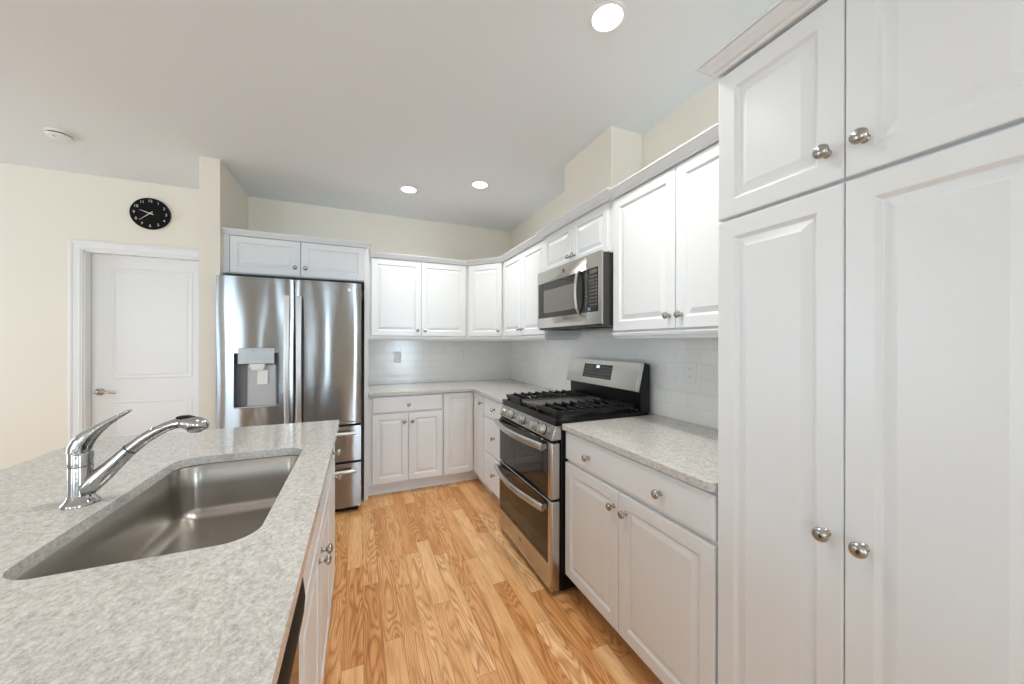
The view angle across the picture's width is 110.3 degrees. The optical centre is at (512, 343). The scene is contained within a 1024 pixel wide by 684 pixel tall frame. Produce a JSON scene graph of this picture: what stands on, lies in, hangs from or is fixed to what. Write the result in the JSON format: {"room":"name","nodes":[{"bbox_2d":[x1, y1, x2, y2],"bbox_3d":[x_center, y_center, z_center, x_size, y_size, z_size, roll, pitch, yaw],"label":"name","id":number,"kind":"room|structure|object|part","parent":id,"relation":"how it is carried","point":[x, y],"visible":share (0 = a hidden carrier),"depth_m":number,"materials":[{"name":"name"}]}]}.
{"room":"kitchen","nodes":[
{"label":"kitchen","id":0,"kind":"room"},
{"bbox_2d":[199,156,247,429],"bbox_3d":[-2.308,0.004,2.875,0.120,2.666,0.710,0,0,-23],"label":"wall partition","id":1,"kind":"structure","parent":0,"point":[223,202],"depth_m":2.55,"materials":[{"name":"beige paint"}]},
{"bbox_2d":[0,163,509,475],"bbox_3d":[-2.866,0.003,3.085,6.365,2.667,0.126,0,0,-23],"label":"wall","id":2,"kind":"structure","parent":0,"point":[41,209],"depth_m":2.81,"materials":[{"name":"beige paint"}]},
{"bbox_2d":[68,239,198,442],"bbox_3d":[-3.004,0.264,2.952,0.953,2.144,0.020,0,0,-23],"label":"trim","id":3,"kind":"structure","parent":2,"relation":"attached to","point":[76,248],"depth_m":2.78,"materials":[{"name":"white paint"}]},
{"bbox_2d":[91,254,198,437],"bbox_3d":[-3.031,0.303,3.014,0.777,2.050,0.093,0,0,-23],"label":"door","id":4,"kind":"structure","parent":2,"relation":"in","point":[145,355],"depth_m":2.99,"materials":[{"name":"white paint"}]},
{"bbox_3d":[-3.295,0.394,2.882,0.147,0.059,0.058,0,0,-23],"label":"lever handle","id":5,"kind":"part","parent":4,"relation":"part of","materials":[{"name":"silver metal"}]},
{"bbox_3d":[-3.042,0.779,3.019,0.520,0.605,0.004,0,0,-23],"label":"panel","id":6,"kind":"part","parent":4,"relation":"part of","materials":[{"name":"white paint"}]},
{"bbox_3d":[-3.041,-0.162,3.019,0.520,0.917,0.004,0,0,-23],"label":"panel","id":7,"kind":"part","parent":4,"relation":"part of","materials":[{"name":"white paint"}]},
{"bbox_2d":[129,198,170,229],"bbox_3d":[-2.998,-1.073,2.951,0.260,0.260,0.025,0,0,-23],"label":"wall clock","id":8,"kind":"object","parent":2,"relation":"attached to","point":[148,213],"visible":1,"depth_m":2.95,"materials":[{"name":"black plastic"}]},
{"bbox_2d":[394,351,400,362],"bbox_3d":[-1.201,0.144,3.726,0.072,0.116,0.008,0,0,-23],"label":"wall outlet","id":9,"kind":"object","parent":2,"relation":"attached to","point":[397,354],"visible":1,"depth_m":3.72,"materials":[{"name":"white plastic"}]},
{"bbox_2d":[368,257,466,336],"bbox_3d":[-0.965,-0.436,3.648,0.962,0.748,0.347,0,0,-23],"label":"upper cabinet","id":10,"kind":"object","parent":2,"relation":"attached to","point":[406,298],"visible":1,"depth_m":3.51,"materials":[{"name":"white wood"}]},
{"bbox_3d":[-1.118,-0.437,3.443,0.458,0.732,0.019,0,0,-23],"label":"door","id":11,"kind":"part","parent":10,"relation":"part of","materials":[{"name":"white paint"}]},
{"bbox_3d":[-0.695,-0.436,3.625,0.454,0.732,0.019,0,0,-23],"label":"door","id":12,"kind":"part","parent":10,"relation":"part of","materials":[{"name":"white paint"}]},
{"bbox_2d":[460,350,465,360],"bbox_3d":[-0.554,0.138,4.004,0.072,0.116,0.008,0,0,-23],"label":"wall outlet","id":13,"kind":"object","parent":2,"relation":"attached to","point":[462,352],"visible":1,"depth_m":4.00,"materials":[{"name":"white plastic"}]},
{"bbox_2d":[467,262,504,336],"bbox_3d":[-0.188,-0.435,3.834,0.610,0.748,0.619,0,0,-23],"label":"upper cabinet","id":14,"kind":"object","parent":2,"relation":"attached to","point":[485,282],"visible":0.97,"depth_m":3.62,"materials":[{"name":"white wood"}]},
{"bbox_2d":[498,350,503,359],"bbox_3d":[-0.131,0.139,4.185,0.072,0.116,0.008,0,0,-23],"label":"wall outlet","id":15,"kind":"object","parent":2,"relation":"attached to","point":[500,352],"visible":1,"depth_m":4.18,"materials":[{"name":"white plastic"}]},
{"bbox_2d":[0,0,778,231],"bbox_3d":[-1.298,-1.368,-0.717,6.245,0.080,8.108,0,0,-23],"label":"ceiling","id":16,"kind":"structure","parent":0,"point":[340,104],"depth_m":1.87,"materials":[{"name":"white paint"}]},
{"bbox_2d":[44,127,74,142],"bbox_3d":[-2.862,-1.310,2.253,0.124,0.040,0.124,0,0,-23],"label":"smoke detector","id":17,"kind":"object","parent":16,"relation":"attached to","point":[57,134],"visible":1,"depth_m":2.23,"materials":[{"name":"white plastic"}]},
{"bbox_2d":[400,186,417,193],"bbox_3d":[-0.893,-1.325,3.076,0.152,0.006,0.152,0,0,-23],"label":"recessed light","id":18,"kind":"object","parent":16,"relation":"in","point":[407,189],"visible":1,"depth_m":3.07,"materials":[{"name":"white paint"}]},
{"bbox_2d":[471,181,488,188],"bbox_3d":[-0.270,-1.324,2.979,0.152,0.006,0.152,0,0,-23],"label":"recessed light","id":19,"kind":"object","parent":16,"relation":"in","point":[476,184],"visible":1,"depth_m":2.97,"materials":[{"name":"white paint"}]},
{"bbox_2d":[588,0,626,33],"bbox_3d":[0.387,-1.323,1.449,0.152,0.006,0.152,0,0,-23],"label":"recessed light","id":20,"kind":"object","parent":16,"relation":"in","point":[609,17],"visible":1,"depth_m":1.44,"materials":[{"name":"white paint"}]},
{"bbox_2d":[323,476,662,683],"bbox_3d":[-1.352,1.369,-0.602,6.245,0.060,8.358,0,0,-23],"label":"floor","id":21,"kind":"structure","parent":0,"point":[429,587],"depth_m":1.80,"materials":[{"name":"brown wood"}]},
{"bbox_2d":[216,275,360,511],"bbox_3d":[-1.775,0.427,2.988,0.931,1.814,0.848,0,0,-23],"label":"refrigerator","id":22,"kind":"object","parent":21,"relation":"on","point":[288,351],"visible":0.73,"depth_m":2.65,"materials":[{"name":"grey metal"}]},
{"bbox_3d":[-1.860,0.079,2.596,0.464,1.109,0.082,0,0,-23],"label":"door","id":23,"kind":"part","parent":22,"relation":"part of","materials":[{"name":"metal"}]},
{"bbox_3d":[-1.848,0.097,2.584,0.218,0.126,0.063,0,0,-23],"label":"dispenser panel","id":24,"kind":"part","parent":22,"relation":"part of","materials":[{"name":"metal"}]},
{"bbox_3d":[-1.654,0.126,2.615,0.035,0.955,0.061,0,0,-23],"label":"handle","id":25,"kind":"part","parent":22,"relation":"part of","materials":[{"name":"metal"}]},
{"bbox_3d":[-1.583,0.126,2.646,0.035,0.955,0.061,0,0,-23],"label":"handle","id":26,"kind":"part","parent":22,"relation":"part of","materials":[{"name":"metal"}]},
{"bbox_3d":[-1.429,0.080,2.781,0.458,1.109,0.082,0,0,-23],"label":"door","id":27,"kind":"part","parent":22,"relation":"part of","materials":[{"name":"metal"}]},
{"bbox_3d":[-1.647,0.789,2.688,0.931,0.274,0.082,0,0,-23],"label":"drawer","id":28,"kind":"part","parent":22,"relation":"part of","materials":[{"name":"metal"}]},
{"bbox_3d":[-1.648,1.118,2.688,0.931,0.345,0.082,0,0,-23],"label":"drawer","id":29,"kind":"part","parent":22,"relation":"part of","materials":[{"name":"metal"}]},
{"bbox_2d":[277,578,305,683],"bbox_3d":[-0.600,0.903,0.373,0.595,0.870,0.600,0,0,-23],"label":"dishwasher","id":30,"kind":"object","parent":21,"relation":"on","point":[289,670],"visible":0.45,"depth_m":0.65,"materials":[{"name":"grey metal"}]},
{"bbox_3d":[-0.349,0.914,0.481,0.026,0.632,0.594,0,0,-23],"label":"door panel","id":31,"kind":"part","parent":30,"relation":"part of","materials":[{"name":"black"}]},
{"bbox_2d":[222,227,370,499],"bbox_3d":[-1.790,0.245,3.113,1.018,2.186,0.681,0,0,-23],"label":"tall cabinet","id":32,"kind":"object","parent":21,"relation":"on","point":[248,253],"visible":1,"depth_m":2.84,"materials":[{"name":"white wood"}]},
{"bbox_3d":[-1.896,-0.666,2.746,0.456,0.272,0.019,0,0,-23],"label":"door","id":33,"kind":"part","parent":32,"relation":"part of","materials":[{"name":"white paint"}]},
{"bbox_3d":[-1.718,-0.828,2.948,1.017,0.040,0.316,0,0,-23],"label":"crown","id":34,"kind":"part","parent":32,"relation":"part of","materials":[{"name":"white paint"}]},
{"bbox_3d":[-1.469,-0.665,2.929,0.464,0.272,0.019,0,0,-23],"label":"door","id":35,"kind":"part","parent":32,"relation":"part of","materials":[{"name":"white paint"}]},
{"bbox_3d":[-1.369,0.264,3.324,0.032,2.150,0.625,0,0,-23],"label":"panel","id":36,"kind":"part","parent":32,"relation":"part of","materials":[{"name":"white paint"}]},
{"bbox_2d":[299,467,332,683],"bbox_3d":[-0.928,0.898,1.041,0.718,0.882,0.876,0,0,-23],"label":"base cabinet","id":37,"kind":"object","parent":21,"relation":"on","point":[313,636],"visible":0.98,"depth_m":1.12,"materials":[{"name":"white wood"}]},
{"bbox_2d":[0,420,338,683],"bbox_3d":[-0.924,0.441,0.622,1.005,0.030,2.531,0,0,-23],"label":"countertop","id":38,"kind":"structure","parent":37,"relation":"on","point":[219,614],"depth_m":0.63,"materials":[{"name":"beige stone"}]},
{"bbox_2d":[58,409,209,509],"bbox_3d":[-1.036,0.303,0.991,0.308,0.243,0.073,0,0,-23],"label":"faucet","id":39,"kind":"object","parent":38,"relation":"on","point":[83,481],"visible":1,"depth_m":0.95,"materials":[{"name":"silver metal"}]},
{"bbox_3d":[-1.110,0.236,0.959,0.126,0.108,0.048,0,0,-23],"label":"lever","id":40,"kind":"part","parent":39,"relation":"part of","materials":[{"name":"silver metal"}]},
{"bbox_3d":[-1.098,0.343,0.965,0.119,0.125,0.048,0,0,-23],"label":"spout","id":41,"kind":"part","parent":39,"relation":"part of","materials":[{"name":"silver metal"}]},
{"bbox_2d":[15,455,298,579],"bbox_3d":[-0.895,0.555,1.046,0.441,0.196,0.797,0,0,-23],"label":"sink","id":42,"kind":"object","parent":38,"relation":"in","point":[199,506],"visible":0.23,"depth_m":1.23,"materials":[{"name":"metal"}]},
{"bbox_3d":[-0.554,0.924,0.965,0.019,0.604,0.432,0,0,-23],"label":"door","id":43,"kind":"part","parent":37,"relation":"part of","materials":[{"name":"white paint"}]},
{"bbox_3d":[-0.639,0.540,1.165,0.019,0.143,0.868,0,0,-23],"label":"drawer","id":44,"kind":"part","parent":37,"relation":"part of","materials":[{"name":"white paint"}]},
{"bbox_3d":[-0.726,0.924,1.365,0.019,0.604,0.432,0,0,-23],"label":"door","id":45,"kind":"part","parent":37,"relation":"part of","materials":[{"name":"white paint"}]},
{"bbox_3d":[-0.601,0.697,1.145,0.036,0.033,0.033,0,0,-23],"label":"knob","id":46,"kind":"part","parent":37,"relation":"part of","materials":[{"name":"silver metal"}]},
{"bbox_3d":[-0.627,0.697,1.205,0.036,0.033,0.033,0,0,-23],"label":"knob","id":47,"kind":"part","parent":37,"relation":"part of","materials":[{"name":"silver metal"}]},
{"bbox_2d":[329,446,341,614],"bbox_3d":[-1.169,0.898,1.603,0.718,0.882,0.343,0,0,-23],"label":"base cabinet","id":48,"kind":"object","parent":21,"relation":"on","point":[333,477],"visible":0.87,"depth_m":1.73,"materials":[{"name":"white wood"}]},
{"bbox_3d":[-0.881,0.924,1.727,0.019,0.604,0.335,0,0,-23],"label":"door","id":49,"kind":"part","parent":48,"relation":"part of","materials":[{"name":"white paint"}]},
{"bbox_3d":[-0.880,0.540,1.727,0.019,0.143,0.335,0,0,-23],"label":"drawer","id":50,"kind":"part","parent":48,"relation":"part of","materials":[{"name":"white paint"}]},
{"bbox_3d":[-0.855,0.534,1.738,0.036,0.033,0.033,0,0,-23],"label":"knob","id":51,"kind":"part","parent":48,"relation":"part of","materials":[{"name":"silver metal"}]},
{"bbox_3d":[-0.904,0.696,1.852,0.036,0.033,0.033,0,0,-23],"label":"knob","id":52,"kind":"part","parent":48,"relation":"part of","materials":[{"name":"silver metal"}]},
{"bbox_2d":[368,393,442,495],"bbox_3d":[-1.052,0.898,3.447,0.646,0.882,0.649,0,0,-23],"label":"base cabinet","id":53,"kind":"object","parent":21,"relation":"on","point":[405,432],"visible":0.99,"depth_m":3.18,"materials":[{"name":"white wood"}]},
{"bbox_3d":[-1.073,0.923,3.135,0.302,0.604,0.019,0,0,-23],"label":"door","id":54,"kind":"part","parent":53,"relation":"part of","materials":[{"name":"white paint"}]},
{"bbox_3d":[-0.931,0.540,3.196,0.610,0.143,0.019,0,0,-23],"label":"drawer","id":55,"kind":"part","parent":53,"relation":"part of","materials":[{"name":"white paint"}]},
{"bbox_3d":[-0.792,0.924,3.256,0.304,0.604,0.019,0,0,-23],"label":"door","id":56,"kind":"part","parent":53,"relation":"part of","materials":[{"name":"white paint"}]},
{"bbox_2d":[441,391,492,492],"bbox_3d":[-0.277,0.900,3.638,0.926,0.882,0.910,0,0,-23],"label":"base cabinet","id":57,"kind":"object","parent":21,"relation":"on","point":[463,412],"visible":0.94,"depth_m":3.36,"materials":[{"name":"white wood"}]},
{"bbox_3d":[-0.510,0.846,3.377,0.284,0.761,0.019,0,0,-23],"label":"door","id":58,"kind":"part","parent":57,"relation":"part of","materials":[{"name":"white paint"}]},
{"bbox_2d":[368,379,558,403],"bbox_3d":[-0.460,0.441,3.236,1.568,0.030,1.492,0,0,-23],"label":"countertop","id":59,"kind":"structure","parent":57,"relation":"on","point":[496,390],"depth_m":3.36,"materials":[{"name":"beige stone"}]},
{"bbox_3d":[-0.307,0.846,3.290,0.019,0.761,0.290,0,0,-23],"label":"door","id":60,"kind":"part","parent":57,"relation":"part of","materials":[{"name":"white paint"}]},
{"bbox_2d":[484,396,502,497],"bbox_3d":[0.135,0.900,2.999,0.673,0.882,0.580,0,0,-23],"label":"base cabinet","id":61,"kind":"object","parent":21,"relation":"on","point":[492,409],"visible":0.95,"depth_m":2.95,"materials":[{"name":"white wood"}]},
{"bbox_3d":[-0.133,1.083,2.884,0.019,0.288,0.570,0,0,-23],"label":"drawer","id":62,"kind":"part","parent":61,"relation":"part of","materials":[{"name":"white paint"}]},
{"bbox_3d":[-0.133,0.786,2.884,0.019,0.291,0.570,0,0,-23],"label":"drawer","id":63,"kind":"part","parent":61,"relation":"part of","materials":[{"name":"white paint"}]},
{"bbox_3d":[-0.132,0.552,2.884,0.019,0.164,0.570,0,0,-23],"label":"drawer","id":64,"kind":"part","parent":61,"relation":"part of","materials":[{"name":"white paint"}]},
{"bbox_2d":[494,358,649,591],"bbox_3d":[0.327,0.728,2.337,0.760,1.227,0.761,0,0,-23],"label":"gas range","id":65,"kind":"object","parent":21,"relation":"on","point":[530,469],"visible":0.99,"depth_m":2.12,"materials":[{"name":"grey metal"}]},
{"bbox_3d":[-0.053,0.475,2.469,0.046,0.056,0.053,0,0,-23],"label":"knob","id":66,"kind":"part","parent":65,"relation":"part of","materials":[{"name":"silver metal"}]},
{"bbox_3d":[-0.017,0.475,2.385,0.046,0.056,0.053,0,0,-23],"label":"knob","id":67,"kind":"part","parent":65,"relation":"part of","materials":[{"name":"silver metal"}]},
{"bbox_3d":[0.010,0.879,2.218,0.083,0.038,0.709,0,0,-23],"label":"handle","id":68,"kind":"part","parent":65,"relation":"part of","materials":[{"name":"metal"}]},
{"bbox_3d":[0.011,0.555,2.218,0.083,0.038,0.709,0,0,-23],"label":"handle","id":69,"kind":"part","parent":65,"relation":"part of","materials":[{"name":"metal"}]},
{"bbox_3d":[0.053,0.476,2.221,0.046,0.056,0.053,0,0,-23],"label":"knob","id":70,"kind":"part","parent":65,"relation":"part of","materials":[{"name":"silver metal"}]},
{"bbox_3d":[0.079,1.076,2.231,0.055,0.474,0.759,0,0,-23],"label":"oven door","id":71,"kind":"part","parent":65,"relation":"part of","materials":[{"name":"metal"}]},
{"bbox_3d":[0.080,0.679,2.231,0.055,0.300,0.759,0,0,-23],"label":"oven door","id":72,"kind":"part","parent":65,"relation":"part of","materials":[{"name":"metal"}]},
{"bbox_3d":[0.085,0.477,2.233,0.058,0.076,0.759,0,0,-23],"label":"control panel","id":73,"kind":"part","parent":65,"relation":"part of","materials":[{"name":"metal"}]},
{"bbox_3d":[0.123,0.476,2.058,0.046,0.056,0.053,0,0,-23],"label":"knob","id":74,"kind":"part","parent":65,"relation":"part of","materials":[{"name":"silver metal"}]},
{"bbox_3d":[0.159,0.476,1.973,0.046,0.056,0.053,0,0,-23],"label":"knob","id":75,"kind":"part","parent":65,"relation":"part of","materials":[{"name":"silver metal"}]},
{"bbox_2d":[502,397,648,425],"bbox_3d":[0.373,0.421,2.357,0.644,0.035,0.761,0,0,-23],"label":"cooktop","id":76,"kind":"object","parent":65,"relation":"in","point":[538,415],"depth_m":2.08,"materials":[{"name":"black metal"}]},
{"bbox_3d":[0.586,0.193,2.471,0.024,0.095,0.315,0,0,-23],"label":"touch panel","id":77,"kind":"part","parent":65,"relation":"part of","materials":[{"name":"grey"}]},
{"bbox_3d":[0.606,0.203,2.457,0.066,0.175,0.761,0,0,-23],"label":"backguard panel","id":78,"kind":"part","parent":65,"relation":"part of","materials":[{"name":"metal"}]},
{"bbox_2d":[565,431,717,683],"bbox_3d":[0.728,0.901,1.615,0.673,0.882,0.872,0,0,-23],"label":"base cabinet","id":79,"kind":"object","parent":21,"relation":"on","point":[641,540],"visible":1,"depth_m":1.36,"materials":[{"name":"white wood"}]},
{"bbox_3d":[0.349,0.546,1.693,0.036,0.033,0.033,0,0,-23],"label":"knob","id":80,"kind":"part","parent":79,"relation":"part of","materials":[{"name":"silver metal"}]},
{"bbox_3d":[0.373,0.929,1.706,0.019,0.598,0.422,0,0,-23],"label":"door","id":81,"kind":"part","parent":79,"relation":"part of","materials":[{"name":"white paint"}]},
{"bbox_3d":[0.420,0.700,1.527,0.036,0.033,0.033,0,0,-23],"label":"knob","id":82,"kind":"part","parent":79,"relation":"part of","materials":[{"name":"silver metal"}]},
{"bbox_3d":[0.450,0.700,1.456,0.036,0.033,0.033,0,0,-23],"label":"knob","id":83,"kind":"part","parent":79,"relation":"part of","materials":[{"name":"silver metal"}]},
{"bbox_2d":[562,414,717,491],"bbox_3d":[0.734,0.443,1.616,0.652,0.030,0.874,0,0,-23],"label":"countertop","id":84,"kind":"structure","parent":79,"relation":"on","point":[687,452],"depth_m":1.54,"materials":[{"name":"beige stone"}]},
{"bbox_3d":[0.461,0.542,1.501,0.019,0.143,0.868,0,0,-23],"label":"drawer","id":85,"kind":"part","parent":79,"relation":"part of","materials":[{"name":"white paint"}]},
{"bbox_3d":[0.522,0.546,1.289,0.036,0.033,0.033,0,0,-23],"label":"knob","id":86,"kind":"part","parent":79,"relation":"part of","materials":[{"name":"silver metal"}]},
{"bbox_3d":[0.544,0.929,1.305,0.019,0.598,0.442,0,0,-23],"label":"door","id":87,"kind":"part","parent":79,"relation":"part of","materials":[{"name":"white paint"}]},
{"bbox_2d":[695,0,1023,683],"bbox_3d":[1.014,0.243,0.942,0.681,2.200,0.671,0,0,-23],"label":"pantry cabinet","id":88,"kind":"object","parent":21,"relation":"on","point":[871,231],"visible":1,"depth_m":0.76,"materials":[{"name":"white wood"}]},
{"bbox_3d":[0.840,-0.836,0.866,0.299,0.043,0.671,0,0,-23],"label":"crown","id":89,"kind":"part","parent":88,"relation":"part of","materials":[{"name":"white paint"}]},
{"bbox_3d":[0.697,0.432,0.952,0.019,1.592,0.308,0,0,-23],"label":"door","id":90,"kind":"part","parent":88,"relation":"part of","materials":[{"name":"white paint"}]},
{"bbox_3d":[0.699,-0.589,0.952,0.019,0.430,0.308,0,0,-23],"label":"door","id":91,"kind":"part","parent":88,"relation":"part of","materials":[{"name":"white paint"}]},
{"bbox_3d":[0.720,0.443,0.828,0.036,0.033,0.033,0,0,-23],"label":"knob","id":92,"kind":"part","parent":88,"relation":"part of","materials":[{"name":"silver metal"}]},
{"bbox_3d":[0.722,-0.444,0.828,0.036,0.033,0.033,0,0,-23],"label":"knob","id":93,"kind":"part","parent":88,"relation":"part of","materials":[{"name":"silver metal"}]},
{"bbox_3d":[0.747,0.443,0.765,0.036,0.033,0.033,0,0,-23],"label":"knob","id":94,"kind":"part","parent":88,"relation":"part of","materials":[{"name":"silver metal"}]},
{"bbox_3d":[0.748,-0.444,0.765,0.036,0.033,0.033,0,0,-23],"label":"knob","id":95,"kind":"part","parent":88,"relation":"part of","materials":[{"name":"silver metal"}]},
{"bbox_3d":[0.819,0.432,0.667,0.019,1.592,0.308,0,0,-23],"label":"door","id":96,"kind":"part","parent":88,"relation":"part of","materials":[{"name":"white paint"}]},
{"bbox_3d":[0.821,-0.589,0.667,0.019,0.430,0.308,0,0,-23],"label":"door","id":97,"kind":"part","parent":88,"relation":"part of","materials":[{"name":"white paint"}]},
{"bbox_2d":[565,125,641,226],"bbox_3d":[0.606,-1.067,2.456,0.241,0.514,0.534,0,0,-23],"label":"chase","id":98,"kind":"structure","parent":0,"point":[615,155],"depth_m":2.25,"materials":[{"name":"beige paint"}]},
{"bbox_2d":[510,80,718,428],"bbox_3d":[1.622,0.010,0.537,0.126,2.667,8.108,0,0,-23],"label":"wall","id":99,"kind":"structure","parent":0,"point":[670,396],"depth_m":2.12,"materials":[{"name":"white tile"}]},
{"bbox_2d":[504,240,580,336],"bbox_3d":[0.217,-0.434,3.197,0.370,0.748,0.869,0,0,-23],"label":"upper cabinet","id":100,"kind":"object","parent":99,"relation":"attached to","point":[521,272],"visible":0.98,"depth_m":3.08,"materials":[{"name":"white wood"}]},
{"bbox_2d":[368,335,576,340],"bbox_3d":[-0.342,-0.044,3.328,1.941,0.034,0.695,0,0,20],"label":"rail","id":101,"kind":"object","parent":100,"relation":"attached to","point":[544,337],"visible":0.87,"depth_m":3.47,"materials":[{"name":"white paint"}]},
{"bbox_3d":[0.007,-0.435,3.333,0.019,0.732,0.423,0,0,-23],"label":"door","id":102,"kind":"part","parent":100,"relation":"part of","materials":[{"name":"white paint"}]},
{"bbox_3d":[0.174,-0.435,2.942,0.019,0.732,0.420,0,0,-23],"label":"door","id":103,"kind":"part","parent":100,"relation":"part of","materials":[{"name":"white paint"}]},
{"bbox_2d":[370,122,718,265],"bbox_3d":[0.126,-0.829,2.636,3.116,0.043,1.043,0,0,44],"label":"crown molding","id":104,"kind":"structure","parent":100,"relation":"attached to","point":[709,137],"depth_m":2.01,"materials":[{"name":"white paint"}]},
{"bbox_2d":[545,201,612,270],"bbox_3d":[0.541,-0.663,2.430,0.380,0.289,0.793,0,0,-23],"label":"upper cabinet","id":105,"kind":"object","parent":99,"relation":"attached to","point":[593,232],"visible":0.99,"depth_m":2.27,"materials":[{"name":"white wood"}]},
{"bbox_3d":[0.331,-0.663,2.552,0.019,0.276,0.386,0,0,-23],"label":"door","id":106,"kind":"part","parent":105,"relation":"part of","materials":[{"name":"white paint"}]},
{"bbox_2d":[538,250,612,330],"bbox_3d":[0.511,-0.308,2.415,0.431,0.427,0.776,0,0,-23],"label":"microwave","id":107,"kind":"object","parent":105,"relation":"attached to","point":[575,295],"visible":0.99,"depth_m":2.19,"materials":[{"name":"grey metal"}]},
{"bbox_3d":[0.321,-0.316,2.414,0.012,0.412,0.628,0,0,-23],"label":"door","id":108,"kind":"part","parent":107,"relation":"part of","materials":[{"name":"metal"}]},
{"bbox_3d":[0.325,-0.309,2.408,0.009,0.253,0.610,0,0,-23],"label":"door glass","id":109,"kind":"part","parent":107,"relation":"part of","materials":[{"name":"black glass"}]},
{"bbox_3d":[0.396,-0.317,2.185,0.037,0.269,0.023,0,0,-23],"label":"handle","id":110,"kind":"part","parent":107,"relation":"part of","materials":[{"name":"metal"}]},
{"bbox_3d":[0.469,-0.309,2.070,0.010,0.253,0.114,0,0,-23],"label":"touch panel","id":111,"kind":"part","parent":107,"relation":"part of","materials":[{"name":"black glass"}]},
{"bbox_3d":[0.474,-0.316,2.056,0.012,0.412,0.146,0,0,-23],"label":"control panel","id":112,"kind":"part","parent":107,"relation":"part of","materials":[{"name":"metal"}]},
{"bbox_3d":[0.481,-0.663,2.204,0.019,0.276,0.364,0,0,-23],"label":"door","id":113,"kind":"part","parent":105,"relation":"part of","materials":[{"name":"white paint"}]},
{"bbox_2d":[612,143,720,338],"bbox_3d":[0.872,-0.416,1.669,0.370,0.783,0.864,0,0,-23],"label":"upper cabinet","id":114,"kind":"object","parent":99,"relation":"attached to","point":[665,229],"visible":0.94,"depth_m":1.64,"materials":[{"name":"white wood"}]},
{"bbox_3d":[0.660,-0.434,1.810,0.019,0.732,0.428,0,0,-23],"label":"door","id":115,"kind":"part","parent":114,"relation":"part of","materials":[{"name":"white paint"}]},
{"bbox_3d":[0.867,-0.042,1.668,0.291,0.034,0.864,0,0,-23],"label":"light rail","id":116,"kind":"part","parent":114,"relation":"part of","materials":[{"name":"white paint"}]},
{"bbox_3d":[0.706,-0.128,1.631,0.036,0.033,0.033,0,0,-23],"label":"knob","id":117,"kind":"part","parent":114,"relation":"part of","materials":[{"name":"silver metal"}]},
{"bbox_3d":[0.732,-0.128,1.570,0.036,0.033,0.033,0,0,-23],"label":"knob","id":118,"kind":"part","parent":114,"relation":"part of","materials":[{"name":"silver metal"}]},
{"bbox_3d":[0.829,-0.433,1.415,0.019,0.732,0.424,0,0,-23],"label":"door","id":119,"kind":"part","parent":114,"relation":"part of","materials":[{"name":"white paint"}]},
{"bbox_2d":[685,362,695,384],"bbox_3d":[0.956,0.161,1.916,0.008,0.116,0.072,0,0,-23],"label":"wall outlet","id":120,"kind":"object","parent":99,"relation":"attached to","point":[690,367],"visible":1,"depth_m":1.91,"materials":[{"name":"white plastic"}]}
]}

